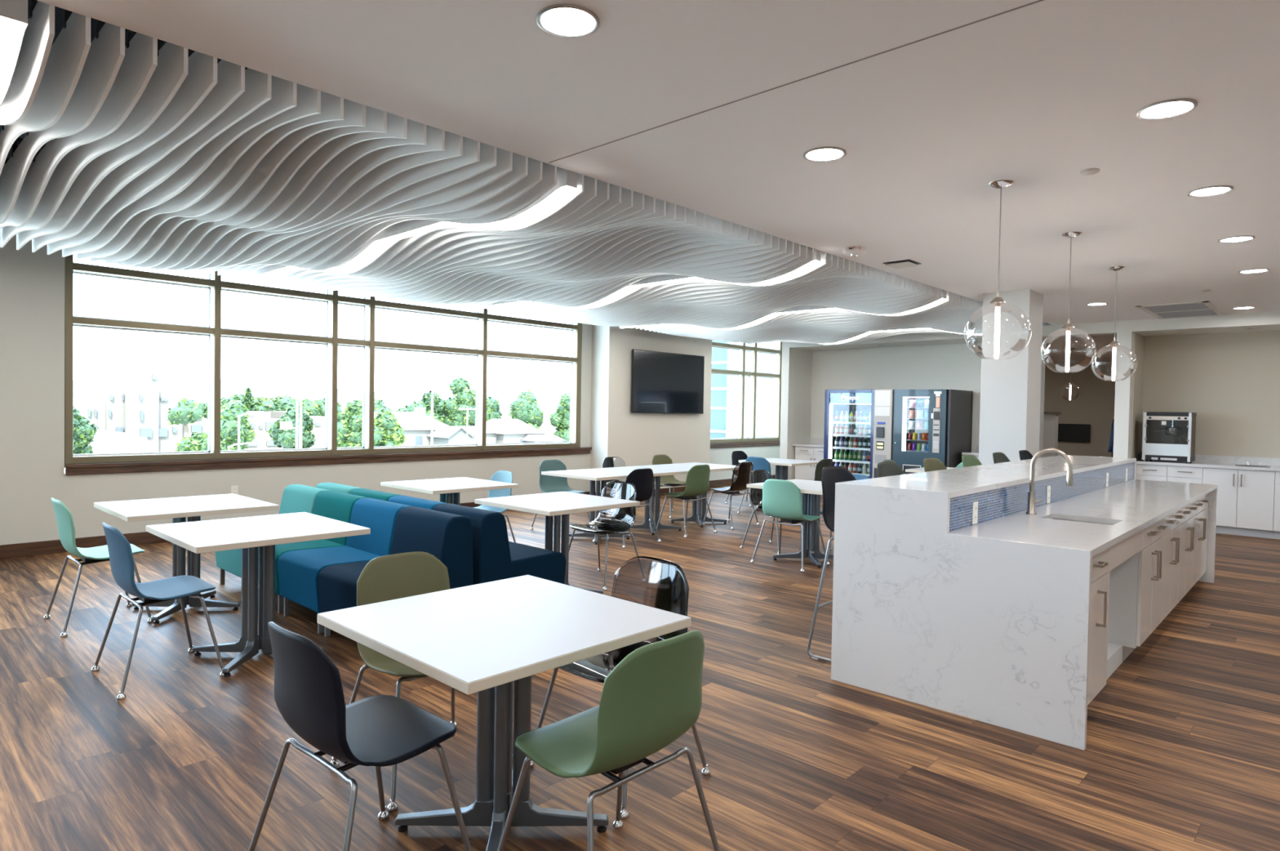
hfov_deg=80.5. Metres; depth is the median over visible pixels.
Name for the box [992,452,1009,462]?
bar stool
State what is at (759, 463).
shell chair
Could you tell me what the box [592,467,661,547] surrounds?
shell chair
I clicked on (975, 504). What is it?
power outlet
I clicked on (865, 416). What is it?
drink bottle
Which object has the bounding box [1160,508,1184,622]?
base cabinet
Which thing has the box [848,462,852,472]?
drink bottle
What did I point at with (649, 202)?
ceiling baffle
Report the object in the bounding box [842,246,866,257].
smoke detector
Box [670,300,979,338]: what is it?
ceiling baffle
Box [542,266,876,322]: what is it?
ceiling baffle
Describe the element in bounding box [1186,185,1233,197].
recessed light
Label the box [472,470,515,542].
shell chair
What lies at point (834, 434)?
shelf
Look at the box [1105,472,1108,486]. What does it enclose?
power outlet
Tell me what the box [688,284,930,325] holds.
ceiling baffle
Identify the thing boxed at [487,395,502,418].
leafy tree
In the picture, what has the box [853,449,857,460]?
drink bottle
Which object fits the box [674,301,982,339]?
ceiling baffle
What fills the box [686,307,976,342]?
ceiling baffle
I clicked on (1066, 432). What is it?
television
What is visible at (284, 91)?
ceiling baffle
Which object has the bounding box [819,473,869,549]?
shell chair
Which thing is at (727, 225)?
ceiling baffle
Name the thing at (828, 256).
ceiling baffle
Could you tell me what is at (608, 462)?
shell chair
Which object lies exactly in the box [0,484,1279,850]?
floor
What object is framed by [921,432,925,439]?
snack bag
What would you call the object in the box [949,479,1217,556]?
countertop
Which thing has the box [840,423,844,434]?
drink bottle
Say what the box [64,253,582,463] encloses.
window
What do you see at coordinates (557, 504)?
cafe table
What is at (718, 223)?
ceiling baffle
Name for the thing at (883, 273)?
ceiling baffle
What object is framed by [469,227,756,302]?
ceiling baffle
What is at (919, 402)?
snack bag
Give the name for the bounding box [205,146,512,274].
ceiling baffle
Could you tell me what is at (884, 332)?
ceiling baffle
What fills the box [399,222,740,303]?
ceiling baffle
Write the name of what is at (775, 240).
ceiling baffle
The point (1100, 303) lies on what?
recessed light
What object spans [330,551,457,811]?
shell chair
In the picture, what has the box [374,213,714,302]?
ceiling baffle
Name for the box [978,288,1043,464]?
wall column
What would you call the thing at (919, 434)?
snack bag
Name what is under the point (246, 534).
cafe table
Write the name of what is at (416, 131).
ceiling baffle
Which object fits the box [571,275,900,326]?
ceiling baffle
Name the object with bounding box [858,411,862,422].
drink bottle
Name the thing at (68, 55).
ceiling baffle
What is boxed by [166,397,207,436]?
leafy tree
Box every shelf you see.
[832,446,870,450]
[832,458,870,463]
[833,421,871,424]
[833,433,871,437]
[851,472,869,475]
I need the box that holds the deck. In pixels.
[0,0,1051,324]
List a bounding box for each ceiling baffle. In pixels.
[0,12,90,176]
[0,22,124,223]
[0,32,157,228]
[0,41,188,247]
[16,51,217,249]
[31,59,244,252]
[47,67,271,254]
[62,75,297,257]
[76,83,320,258]
[90,91,343,262]
[104,98,365,265]
[118,105,386,267]
[131,112,407,269]
[146,119,426,270]
[169,130,462,271]
[181,124,444,270]
[182,136,479,271]
[194,142,496,273]
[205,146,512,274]
[217,152,528,275]
[228,157,542,276]
[240,162,556,277]
[271,175,596,281]
[281,179,608,283]
[292,182,621,284]
[302,186,632,286]
[311,191,644,288]
[320,194,655,288]
[330,198,666,290]
[339,201,675,292]
[348,204,686,294]
[357,208,696,297]
[365,211,705,299]
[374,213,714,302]
[383,217,723,302]
[391,219,732,303]
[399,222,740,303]
[438,235,779,304]
[444,237,786,304]
[452,240,793,305]
[454,225,748,303]
[459,242,800,306]
[466,244,807,306]
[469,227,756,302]
[473,246,813,307]
[481,230,764,302]
[493,232,772,301]
[493,252,832,310]
[500,254,838,311]
[506,256,844,312]
[512,257,849,313]
[519,260,855,314]
[524,262,861,315]
[531,263,866,317]
[537,265,871,319]
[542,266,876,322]
[548,268,881,324]
[558,270,886,324]
[564,271,891,325]
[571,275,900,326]
[573,273,896,326]
[622,288,942,328]
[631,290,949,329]
[635,292,952,330]
[638,275,905,325]
[640,293,956,330]
[643,277,909,325]
[644,293,959,330]
[648,295,963,331]
[653,279,913,324]
[653,296,966,332]
[657,297,969,333]
[662,298,973,335]
[664,280,918,324]
[666,299,976,337]
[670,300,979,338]
[671,281,922,324]
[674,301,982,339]
[680,307,973,341]
[684,283,926,324]
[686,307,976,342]
[687,307,973,341]
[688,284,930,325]
[693,310,974,341]
[695,285,934,326]
[706,287,937,327]
[744,328,946,344]
[746,308,975,342]
[747,330,952,345]
[762,311,973,341]
[771,314,982,340]
[781,316,982,339]
[787,319,982,339]
[794,324,982,341]
[795,321,982,340]
[801,326,982,342]
[807,327,982,342]
[812,328,982,343]
[817,328,982,344]
[835,328,982,344]
[840,328,947,344]
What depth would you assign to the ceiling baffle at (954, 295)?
9.55 m
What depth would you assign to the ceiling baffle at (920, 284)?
8.00 m
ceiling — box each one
[36,0,1279,324]
[1045,333,1116,363]
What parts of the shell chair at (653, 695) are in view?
leg, leg, leg, seat mount, cross rail, leg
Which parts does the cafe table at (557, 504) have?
pedestal leg, pedestal leg, pedestal leg, pedestal leg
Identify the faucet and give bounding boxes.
[1026,448,1073,514]
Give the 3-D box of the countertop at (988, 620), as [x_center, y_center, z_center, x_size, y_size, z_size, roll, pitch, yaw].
[3.081,0.854,5.408,1.220,1.072,4.670,2,2,43]
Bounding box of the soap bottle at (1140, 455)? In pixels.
[1137,450,1143,460]
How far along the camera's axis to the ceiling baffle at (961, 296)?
9.69 m
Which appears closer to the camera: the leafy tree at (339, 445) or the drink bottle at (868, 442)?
the drink bottle at (868, 442)
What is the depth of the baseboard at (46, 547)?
7.16 m
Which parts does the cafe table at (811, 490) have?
pedestal leg, pedestal leg, pedestal leg, pedestal leg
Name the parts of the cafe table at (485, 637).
pedestal leg, pedestal leg, pedestal leg, pedestal leg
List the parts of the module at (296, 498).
leg, seat, backrest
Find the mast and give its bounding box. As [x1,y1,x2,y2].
[287,376,315,448]
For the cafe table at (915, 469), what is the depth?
9.71 m
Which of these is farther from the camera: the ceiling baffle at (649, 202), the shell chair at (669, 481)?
the shell chair at (669, 481)
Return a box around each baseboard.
[0,491,589,558]
[607,483,710,497]
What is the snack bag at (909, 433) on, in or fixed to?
on the vending machine at (950, 411)
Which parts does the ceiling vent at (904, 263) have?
plate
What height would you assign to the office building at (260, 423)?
8.650 m
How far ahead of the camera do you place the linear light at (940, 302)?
8.44 m
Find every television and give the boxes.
[631,348,704,413]
[1057,423,1090,442]
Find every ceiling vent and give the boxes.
[882,259,920,268]
[1135,300,1225,319]
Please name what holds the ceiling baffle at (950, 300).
hanging from the rail
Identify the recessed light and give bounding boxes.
[536,3,599,37]
[803,146,846,161]
[1086,302,1107,305]
[1136,98,1197,119]
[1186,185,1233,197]
[1217,235,1255,243]
[1232,306,1255,309]
[1238,268,1269,273]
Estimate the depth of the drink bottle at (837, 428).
12.92 m
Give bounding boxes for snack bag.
[907,432,912,439]
[907,443,911,450]
[908,409,915,417]
[908,420,915,428]
[909,399,915,407]
[911,443,916,450]
[912,432,916,439]
[915,420,923,429]
[916,399,923,407]
[916,409,923,418]
[916,432,921,439]
[916,443,920,450]
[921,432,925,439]
[921,443,925,450]
[924,399,928,407]
[924,409,928,418]
[924,420,928,429]
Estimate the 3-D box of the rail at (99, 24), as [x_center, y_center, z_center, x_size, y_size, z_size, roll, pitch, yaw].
[1.238,-1.848,6.326,0.024,0.728,12.100,2,2,43]
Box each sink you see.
[1053,518,1113,524]
[1235,462,1271,466]
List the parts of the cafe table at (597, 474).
pedestal leg, pedestal leg, pedestal leg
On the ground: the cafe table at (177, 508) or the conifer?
the conifer
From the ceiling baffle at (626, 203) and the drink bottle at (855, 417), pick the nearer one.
the ceiling baffle at (626, 203)
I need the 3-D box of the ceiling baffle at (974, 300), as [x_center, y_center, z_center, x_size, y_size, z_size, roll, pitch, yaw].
[2.114,-1.411,10.188,4.685,0.314,0.014,2,2,43]
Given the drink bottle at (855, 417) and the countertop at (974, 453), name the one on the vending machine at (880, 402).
the drink bottle at (855, 417)
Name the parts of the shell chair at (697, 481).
leg, leg, seat mount, leg, cross rail, leg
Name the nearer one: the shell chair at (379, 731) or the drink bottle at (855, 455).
the shell chair at (379, 731)
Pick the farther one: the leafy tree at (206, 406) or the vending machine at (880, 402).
the leafy tree at (206, 406)
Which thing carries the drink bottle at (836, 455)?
on the vending machine at (880, 402)
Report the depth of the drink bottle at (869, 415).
12.50 m
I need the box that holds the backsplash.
[949,462,1133,531]
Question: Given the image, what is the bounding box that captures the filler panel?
[1203,493,1208,573]
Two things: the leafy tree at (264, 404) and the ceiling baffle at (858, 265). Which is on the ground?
the leafy tree at (264, 404)
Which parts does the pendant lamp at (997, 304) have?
tube bulb, globe, cord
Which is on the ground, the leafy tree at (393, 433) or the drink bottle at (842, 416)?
the leafy tree at (393, 433)
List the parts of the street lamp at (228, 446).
arm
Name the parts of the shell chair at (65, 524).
leg, leg, cross rail, seat mount, leg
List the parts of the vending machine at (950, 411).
delivery frame, door frame, panel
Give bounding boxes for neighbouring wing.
[710,339,774,438]
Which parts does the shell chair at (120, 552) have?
leg, leg, cross rail, seat mount, leg, leg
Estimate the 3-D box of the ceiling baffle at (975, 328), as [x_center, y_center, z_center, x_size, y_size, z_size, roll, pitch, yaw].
[3.063,-1.418,11.189,4.685,0.310,0.014,2,2,43]
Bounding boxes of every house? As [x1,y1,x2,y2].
[373,407,475,446]
[462,418,566,444]
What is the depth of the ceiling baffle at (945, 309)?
9.81 m
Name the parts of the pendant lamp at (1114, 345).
tube bulb, globe, cord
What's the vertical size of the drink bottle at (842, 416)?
0.183 m
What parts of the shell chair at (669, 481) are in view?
leg, seat mount, leg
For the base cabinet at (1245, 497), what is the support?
on the floor
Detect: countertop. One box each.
[792,437,823,447]
[831,454,1217,750]
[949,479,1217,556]
[961,444,979,455]
[1136,454,1279,471]
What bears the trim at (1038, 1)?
attached to the ceiling at (1037, 95)
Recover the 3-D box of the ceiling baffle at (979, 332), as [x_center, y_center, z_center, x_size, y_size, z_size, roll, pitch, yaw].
[3.198,-1.413,11.332,4.685,0.321,0.014,2,2,43]
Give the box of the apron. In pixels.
[1106,528,1143,679]
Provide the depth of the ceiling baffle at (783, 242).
6.21 m
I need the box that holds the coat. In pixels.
[1107,422,1114,452]
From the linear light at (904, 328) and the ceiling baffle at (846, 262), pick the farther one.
the linear light at (904, 328)
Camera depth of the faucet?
4.45 m
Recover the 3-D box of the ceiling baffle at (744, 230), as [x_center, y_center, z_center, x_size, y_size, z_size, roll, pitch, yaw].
[-0.934,-1.391,6.970,4.685,0.324,0.014,2,2,43]
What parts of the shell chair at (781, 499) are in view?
leg, leg, cross rail, seat mount, leg, leg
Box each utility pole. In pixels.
[422,385,442,444]
[458,405,475,444]
[537,381,551,430]
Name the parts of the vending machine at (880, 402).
sign panel, panel, panel, control panel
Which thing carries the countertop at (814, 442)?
on the base cabinet at (806, 472)
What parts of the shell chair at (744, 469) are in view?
leg, leg, leg, seat mount, leg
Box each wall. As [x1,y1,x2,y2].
[0,164,779,544]
[589,324,711,493]
[779,321,1046,479]
[1044,361,1115,457]
[1130,329,1279,459]
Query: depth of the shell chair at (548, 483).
9.17 m
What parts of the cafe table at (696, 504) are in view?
pedestal leg, pedestal leg, pedestal leg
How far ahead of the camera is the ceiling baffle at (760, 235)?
6.09 m
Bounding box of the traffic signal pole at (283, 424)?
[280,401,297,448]
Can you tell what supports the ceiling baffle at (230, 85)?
hanging from the rail
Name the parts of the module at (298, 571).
leg, leg, seat, backrest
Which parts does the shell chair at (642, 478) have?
leg, leg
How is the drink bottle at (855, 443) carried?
on the vending machine at (880, 402)
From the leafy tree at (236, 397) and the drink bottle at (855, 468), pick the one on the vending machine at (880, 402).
the drink bottle at (855, 468)
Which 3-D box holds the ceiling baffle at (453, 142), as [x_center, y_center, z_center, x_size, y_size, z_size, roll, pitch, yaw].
[-2.560,-1.391,5.254,4.685,0.308,0.014,2,2,43]
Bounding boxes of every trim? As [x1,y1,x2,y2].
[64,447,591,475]
[549,0,1044,163]
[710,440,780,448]
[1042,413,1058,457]
[1044,411,1061,414]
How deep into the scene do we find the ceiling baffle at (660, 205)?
5.85 m
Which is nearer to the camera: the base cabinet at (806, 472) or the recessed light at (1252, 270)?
the recessed light at (1252, 270)
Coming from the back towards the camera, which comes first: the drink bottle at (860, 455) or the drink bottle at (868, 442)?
the drink bottle at (860, 455)
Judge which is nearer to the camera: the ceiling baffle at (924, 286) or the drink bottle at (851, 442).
the ceiling baffle at (924, 286)
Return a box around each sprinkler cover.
[1080,168,1099,174]
[1200,288,1212,291]
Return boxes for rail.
[11,137,46,161]
[29,0,217,63]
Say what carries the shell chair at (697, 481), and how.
on the floor
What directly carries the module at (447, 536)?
on the floor
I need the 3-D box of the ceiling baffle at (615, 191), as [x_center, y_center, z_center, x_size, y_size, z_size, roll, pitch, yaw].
[-1.815,-1.395,6.041,4.685,0.306,0.014,2,2,43]
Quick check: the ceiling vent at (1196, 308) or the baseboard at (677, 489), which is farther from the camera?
the baseboard at (677, 489)
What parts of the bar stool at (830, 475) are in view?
sled frame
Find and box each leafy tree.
[72,407,97,456]
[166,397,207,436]
[173,431,226,453]
[202,398,224,419]
[220,400,255,452]
[221,392,256,405]
[253,396,277,411]
[267,406,315,450]
[273,394,304,410]
[297,397,320,416]
[313,395,342,417]
[337,399,385,448]
[337,418,343,447]
[338,398,395,417]
[373,408,406,448]
[396,400,439,420]
[417,389,445,422]
[441,375,478,426]
[470,398,492,426]
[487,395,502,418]
[507,389,546,429]
[548,391,570,441]
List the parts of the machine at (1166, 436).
corner post, kettle arm, panel, corner post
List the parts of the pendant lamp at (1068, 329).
tube bulb, globe, cord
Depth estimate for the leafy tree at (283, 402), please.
184.29 m
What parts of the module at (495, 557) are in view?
backrest, seat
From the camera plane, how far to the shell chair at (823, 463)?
10.33 m
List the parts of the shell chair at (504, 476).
leg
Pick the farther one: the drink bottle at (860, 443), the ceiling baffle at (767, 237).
the drink bottle at (860, 443)
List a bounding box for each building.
[73,367,205,454]
[244,410,328,449]
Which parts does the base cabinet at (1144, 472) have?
drawer, door, door, drawer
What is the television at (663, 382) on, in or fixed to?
attached to the wall at (635, 438)
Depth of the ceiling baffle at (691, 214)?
5.93 m
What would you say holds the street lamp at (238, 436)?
on the ground
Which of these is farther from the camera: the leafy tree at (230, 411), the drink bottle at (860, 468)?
the leafy tree at (230, 411)
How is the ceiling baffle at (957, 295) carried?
hanging from the rail
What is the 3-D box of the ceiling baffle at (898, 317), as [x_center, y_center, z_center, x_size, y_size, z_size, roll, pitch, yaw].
[2.317,-1.397,10.403,4.685,0.343,0.014,2,2,43]
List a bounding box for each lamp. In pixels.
[227,442,255,449]
[237,411,265,449]
[830,403,871,404]
[902,396,928,397]
[964,179,1031,359]
[1040,231,1096,372]
[1059,348,1080,399]
[1090,266,1137,381]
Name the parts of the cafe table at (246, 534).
pedestal leg, pedestal leg, pedestal leg, pedestal leg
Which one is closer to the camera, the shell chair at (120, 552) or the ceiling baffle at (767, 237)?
the shell chair at (120, 552)
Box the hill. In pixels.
[73,376,567,416]
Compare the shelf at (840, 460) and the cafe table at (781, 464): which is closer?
the cafe table at (781, 464)
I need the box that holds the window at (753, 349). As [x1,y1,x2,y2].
[710,341,782,442]
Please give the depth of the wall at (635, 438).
12.22 m
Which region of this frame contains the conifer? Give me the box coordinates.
[240,386,259,410]
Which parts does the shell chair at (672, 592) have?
leg, leg, leg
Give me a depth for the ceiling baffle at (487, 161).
4.35 m
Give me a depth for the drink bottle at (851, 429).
12.74 m
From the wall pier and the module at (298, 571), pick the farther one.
the wall pier
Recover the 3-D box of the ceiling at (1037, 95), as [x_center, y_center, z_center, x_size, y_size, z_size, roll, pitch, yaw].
[1.264,-1.683,1.385,6.160,0.750,19.840,2,2,43]
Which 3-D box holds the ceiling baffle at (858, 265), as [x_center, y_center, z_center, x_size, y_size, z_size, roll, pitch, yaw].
[0.217,-1.413,8.186,4.685,0.291,0.014,2,2,43]
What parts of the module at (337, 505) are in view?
leg, seat, backrest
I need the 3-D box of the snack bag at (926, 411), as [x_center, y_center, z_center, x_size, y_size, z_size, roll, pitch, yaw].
[4.509,-0.174,11.854,0.106,0.134,0.053,2,2,43]
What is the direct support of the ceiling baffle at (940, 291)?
hanging from the rail
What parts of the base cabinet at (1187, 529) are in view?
door, drawer, handle, handle, door, drawer, handle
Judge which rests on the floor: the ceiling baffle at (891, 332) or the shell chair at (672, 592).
the shell chair at (672, 592)
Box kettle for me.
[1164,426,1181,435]
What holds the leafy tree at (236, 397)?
on the ground
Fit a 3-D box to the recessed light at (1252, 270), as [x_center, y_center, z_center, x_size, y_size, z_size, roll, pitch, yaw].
[5.345,-1.343,6.584,0.212,0.009,0.212,2,2,43]
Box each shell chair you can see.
[43,497,153,637]
[90,522,225,700]
[248,621,471,850]
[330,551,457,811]
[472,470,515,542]
[497,630,719,850]
[529,459,589,528]
[530,555,711,819]
[568,480,646,590]
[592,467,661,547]
[595,456,649,520]
[649,454,697,518]
[654,464,716,537]
[702,461,759,528]
[724,450,751,506]
[737,456,773,517]
[739,469,800,554]
[750,478,829,572]
[813,457,831,480]
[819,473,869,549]
[955,462,963,467]
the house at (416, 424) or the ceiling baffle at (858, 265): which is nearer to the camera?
the ceiling baffle at (858, 265)
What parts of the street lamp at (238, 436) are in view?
arm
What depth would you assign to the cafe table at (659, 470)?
9.07 m
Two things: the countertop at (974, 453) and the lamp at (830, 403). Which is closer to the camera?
the countertop at (974, 453)
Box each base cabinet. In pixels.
[795,445,823,479]
[1057,517,1167,661]
[1087,546,1110,705]
[1135,463,1203,483]
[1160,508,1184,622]
[1177,501,1198,602]
[1191,494,1209,586]
[1202,466,1275,538]
[1273,471,1279,538]
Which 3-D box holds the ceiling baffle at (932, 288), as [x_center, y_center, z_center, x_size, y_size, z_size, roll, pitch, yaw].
[1.301,-1.408,9.330,4.685,0.312,0.014,2,2,43]
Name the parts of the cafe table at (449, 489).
pedestal leg, pedestal leg, pedestal leg, pedestal leg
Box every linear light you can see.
[0,0,27,104]
[0,0,54,124]
[245,166,577,280]
[472,248,821,309]
[487,250,826,309]
[619,289,946,328]
[838,326,931,342]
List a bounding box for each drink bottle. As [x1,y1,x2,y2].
[834,448,838,459]
[835,410,839,421]
[835,423,839,434]
[835,435,839,446]
[839,435,843,446]
[839,448,843,459]
[840,410,844,421]
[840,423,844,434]
[844,411,848,421]
[844,423,848,434]
[844,436,848,447]
[844,448,848,459]
[848,411,853,422]
[848,423,853,434]
[848,436,853,447]
[848,449,852,460]
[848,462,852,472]
[853,411,857,422]
[853,423,857,434]
[853,436,857,447]
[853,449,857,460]
[853,462,857,473]
[857,436,862,447]
[857,449,862,461]
[857,462,862,473]
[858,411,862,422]
[858,424,862,435]
[862,424,867,435]
[862,437,866,448]
[862,450,866,461]
[862,463,866,473]
[863,411,867,422]
[866,463,870,474]
[867,424,871,435]
[867,437,870,448]
[867,450,870,461]
[868,411,871,422]
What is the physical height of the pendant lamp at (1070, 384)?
0.980 m
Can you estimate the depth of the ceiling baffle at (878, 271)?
7.99 m
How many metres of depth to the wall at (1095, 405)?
18.04 m
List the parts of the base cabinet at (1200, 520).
door, drawer, door, handle, drawer, handle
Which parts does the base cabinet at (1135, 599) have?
door, drawer, handle, handle, door, handle, drawer, handle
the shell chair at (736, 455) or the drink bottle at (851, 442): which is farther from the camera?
the drink bottle at (851, 442)
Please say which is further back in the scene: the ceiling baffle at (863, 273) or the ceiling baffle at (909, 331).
the ceiling baffle at (909, 331)
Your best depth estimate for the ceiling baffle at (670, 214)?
5.88 m
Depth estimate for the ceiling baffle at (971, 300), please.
9.88 m
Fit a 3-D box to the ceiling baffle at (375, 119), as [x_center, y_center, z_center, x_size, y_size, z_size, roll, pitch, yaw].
[-2.832,-1.371,4.969,4.685,0.345,0.014,2,2,43]
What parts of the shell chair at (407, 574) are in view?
leg, leg, leg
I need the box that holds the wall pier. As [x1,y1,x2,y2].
[1042,311,1279,457]
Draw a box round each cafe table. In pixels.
[93,493,279,623]
[146,511,370,676]
[316,574,691,850]
[380,476,519,505]
[474,491,639,593]
[541,467,655,544]
[601,464,689,534]
[651,462,739,527]
[738,457,818,509]
[746,479,833,567]
[905,466,954,472]
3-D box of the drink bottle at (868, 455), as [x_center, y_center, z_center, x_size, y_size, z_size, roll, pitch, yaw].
[3.807,0.511,12.533,0.068,0.183,0.066,2,2,43]
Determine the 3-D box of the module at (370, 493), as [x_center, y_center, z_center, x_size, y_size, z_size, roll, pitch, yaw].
[-1.921,0.906,6.198,0.627,0.762,0.740,2,2,43]
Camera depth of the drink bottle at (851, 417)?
12.73 m
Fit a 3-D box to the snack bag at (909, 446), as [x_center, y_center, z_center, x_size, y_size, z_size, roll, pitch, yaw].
[4.303,0.339,12.051,0.054,0.114,0.054,1,1,-2]
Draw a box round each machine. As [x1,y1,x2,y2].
[823,389,893,478]
[892,389,973,474]
[1142,411,1196,462]
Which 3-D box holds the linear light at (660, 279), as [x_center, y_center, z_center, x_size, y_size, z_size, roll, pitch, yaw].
[-0.306,-1.407,7.709,4.789,0.301,0.072,2,2,43]
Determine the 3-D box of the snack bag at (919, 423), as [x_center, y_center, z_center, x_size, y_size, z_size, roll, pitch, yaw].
[4.417,-0.007,11.943,0.106,0.134,0.053,2,2,43]
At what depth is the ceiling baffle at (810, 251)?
6.62 m
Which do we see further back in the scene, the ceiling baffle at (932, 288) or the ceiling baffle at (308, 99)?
the ceiling baffle at (932, 288)
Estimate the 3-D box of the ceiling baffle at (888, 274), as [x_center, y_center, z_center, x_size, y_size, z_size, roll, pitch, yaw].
[0.624,-1.388,8.615,4.685,0.346,0.014,2,2,43]
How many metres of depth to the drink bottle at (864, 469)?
12.58 m
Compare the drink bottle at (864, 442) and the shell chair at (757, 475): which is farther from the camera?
the drink bottle at (864, 442)
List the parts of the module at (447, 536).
leg, seat, backrest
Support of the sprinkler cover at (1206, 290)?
attached to the ceiling at (1037, 95)
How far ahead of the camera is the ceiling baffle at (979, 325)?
10.27 m
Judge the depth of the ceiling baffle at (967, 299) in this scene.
9.80 m
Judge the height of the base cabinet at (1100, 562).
0.841 m
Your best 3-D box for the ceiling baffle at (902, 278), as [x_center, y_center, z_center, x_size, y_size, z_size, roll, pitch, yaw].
[0.827,-1.400,8.829,4.685,0.324,0.014,2,2,43]
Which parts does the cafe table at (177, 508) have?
pedestal leg, pedestal leg, pedestal leg, pedestal leg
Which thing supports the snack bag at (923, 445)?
on the vending machine at (950, 411)
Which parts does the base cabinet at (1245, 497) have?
door, door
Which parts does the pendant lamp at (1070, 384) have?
tube bulb, globe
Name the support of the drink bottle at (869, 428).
on the vending machine at (880, 402)
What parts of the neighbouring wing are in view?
curtain glass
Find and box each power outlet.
[231,484,238,494]
[971,501,977,524]
[1046,484,1050,503]
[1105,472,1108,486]
[1124,468,1127,481]
[1235,437,1243,446]
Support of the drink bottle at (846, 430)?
on the vending machine at (880, 402)
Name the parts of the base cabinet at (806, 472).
drawer, door, door, drawer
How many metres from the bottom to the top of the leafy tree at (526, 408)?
14.353 m
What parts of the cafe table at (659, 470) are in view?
pedestal leg, pedestal leg, pedestal leg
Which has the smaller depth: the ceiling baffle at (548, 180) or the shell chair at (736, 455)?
the ceiling baffle at (548, 180)
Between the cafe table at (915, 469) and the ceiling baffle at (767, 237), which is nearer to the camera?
the ceiling baffle at (767, 237)
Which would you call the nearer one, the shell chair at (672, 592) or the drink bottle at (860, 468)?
the shell chair at (672, 592)
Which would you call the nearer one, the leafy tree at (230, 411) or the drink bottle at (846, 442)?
the drink bottle at (846, 442)
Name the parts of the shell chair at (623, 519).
leg, cross rail, leg, leg, seat mount, leg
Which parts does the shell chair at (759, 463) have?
leg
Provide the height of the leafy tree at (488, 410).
13.428 m
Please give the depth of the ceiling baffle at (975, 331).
11.21 m
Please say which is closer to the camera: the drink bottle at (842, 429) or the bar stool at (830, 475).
the bar stool at (830, 475)
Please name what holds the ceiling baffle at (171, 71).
hanging from the rail
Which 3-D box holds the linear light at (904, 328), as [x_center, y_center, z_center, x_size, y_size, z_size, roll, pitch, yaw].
[3.236,-1.425,11.447,4.789,0.301,0.072,2,2,43]
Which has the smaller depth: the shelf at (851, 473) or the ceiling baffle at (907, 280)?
the ceiling baffle at (907, 280)
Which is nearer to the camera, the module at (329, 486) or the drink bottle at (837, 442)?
the module at (329, 486)
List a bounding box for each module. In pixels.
[215,484,331,584]
[257,490,368,613]
[276,497,411,633]
[315,482,361,493]
[317,506,473,636]
[348,488,401,501]
[387,494,446,509]
[432,502,565,584]
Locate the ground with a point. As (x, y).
(548, 428)
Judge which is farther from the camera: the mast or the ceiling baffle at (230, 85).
the mast
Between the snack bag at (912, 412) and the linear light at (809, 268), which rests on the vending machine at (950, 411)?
the snack bag at (912, 412)
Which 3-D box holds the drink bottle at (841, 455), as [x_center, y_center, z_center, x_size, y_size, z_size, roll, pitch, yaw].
[3.431,0.497,12.890,0.068,0.183,0.066,2,2,43]
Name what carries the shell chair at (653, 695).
on the floor
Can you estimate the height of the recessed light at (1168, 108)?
0.009 m
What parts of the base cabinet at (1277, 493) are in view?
drawer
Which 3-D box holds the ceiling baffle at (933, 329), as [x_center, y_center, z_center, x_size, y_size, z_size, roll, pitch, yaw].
[3.401,-1.416,11.546,4.685,0.318,0.014,2,2,43]
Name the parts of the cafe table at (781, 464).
pedestal leg, pedestal leg, pedestal leg, pedestal leg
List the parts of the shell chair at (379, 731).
leg, cross rail, seat mount, leg, leg, leg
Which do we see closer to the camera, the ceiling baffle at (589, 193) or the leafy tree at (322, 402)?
the ceiling baffle at (589, 193)
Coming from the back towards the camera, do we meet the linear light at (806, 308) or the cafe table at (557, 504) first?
the linear light at (806, 308)
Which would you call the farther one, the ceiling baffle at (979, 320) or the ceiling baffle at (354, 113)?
the ceiling baffle at (979, 320)
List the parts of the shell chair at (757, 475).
leg, leg, leg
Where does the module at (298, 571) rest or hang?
on the floor
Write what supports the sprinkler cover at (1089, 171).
attached to the ceiling at (1037, 95)
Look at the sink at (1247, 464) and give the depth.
9.53 m
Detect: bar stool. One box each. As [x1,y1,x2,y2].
[807,466,855,662]
[876,461,905,477]
[923,457,946,471]
[961,454,982,466]
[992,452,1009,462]
[1018,449,1032,460]
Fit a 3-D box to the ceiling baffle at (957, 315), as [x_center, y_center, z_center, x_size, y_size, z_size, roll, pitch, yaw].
[2.724,-1.421,10.831,4.685,0.300,0.014,2,2,43]
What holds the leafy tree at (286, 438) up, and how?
on the ground
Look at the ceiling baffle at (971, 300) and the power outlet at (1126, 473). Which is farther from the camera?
the ceiling baffle at (971, 300)
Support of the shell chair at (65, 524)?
on the floor
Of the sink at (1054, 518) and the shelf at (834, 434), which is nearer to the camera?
the sink at (1054, 518)
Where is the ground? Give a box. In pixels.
[64,416,555,472]
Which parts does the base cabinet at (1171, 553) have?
door, drawer, handle, handle, door, handle, drawer, handle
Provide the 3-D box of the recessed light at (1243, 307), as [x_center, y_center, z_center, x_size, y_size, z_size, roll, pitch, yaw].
[6.994,-1.360,8.755,0.212,0.009,0.212,2,2,43]

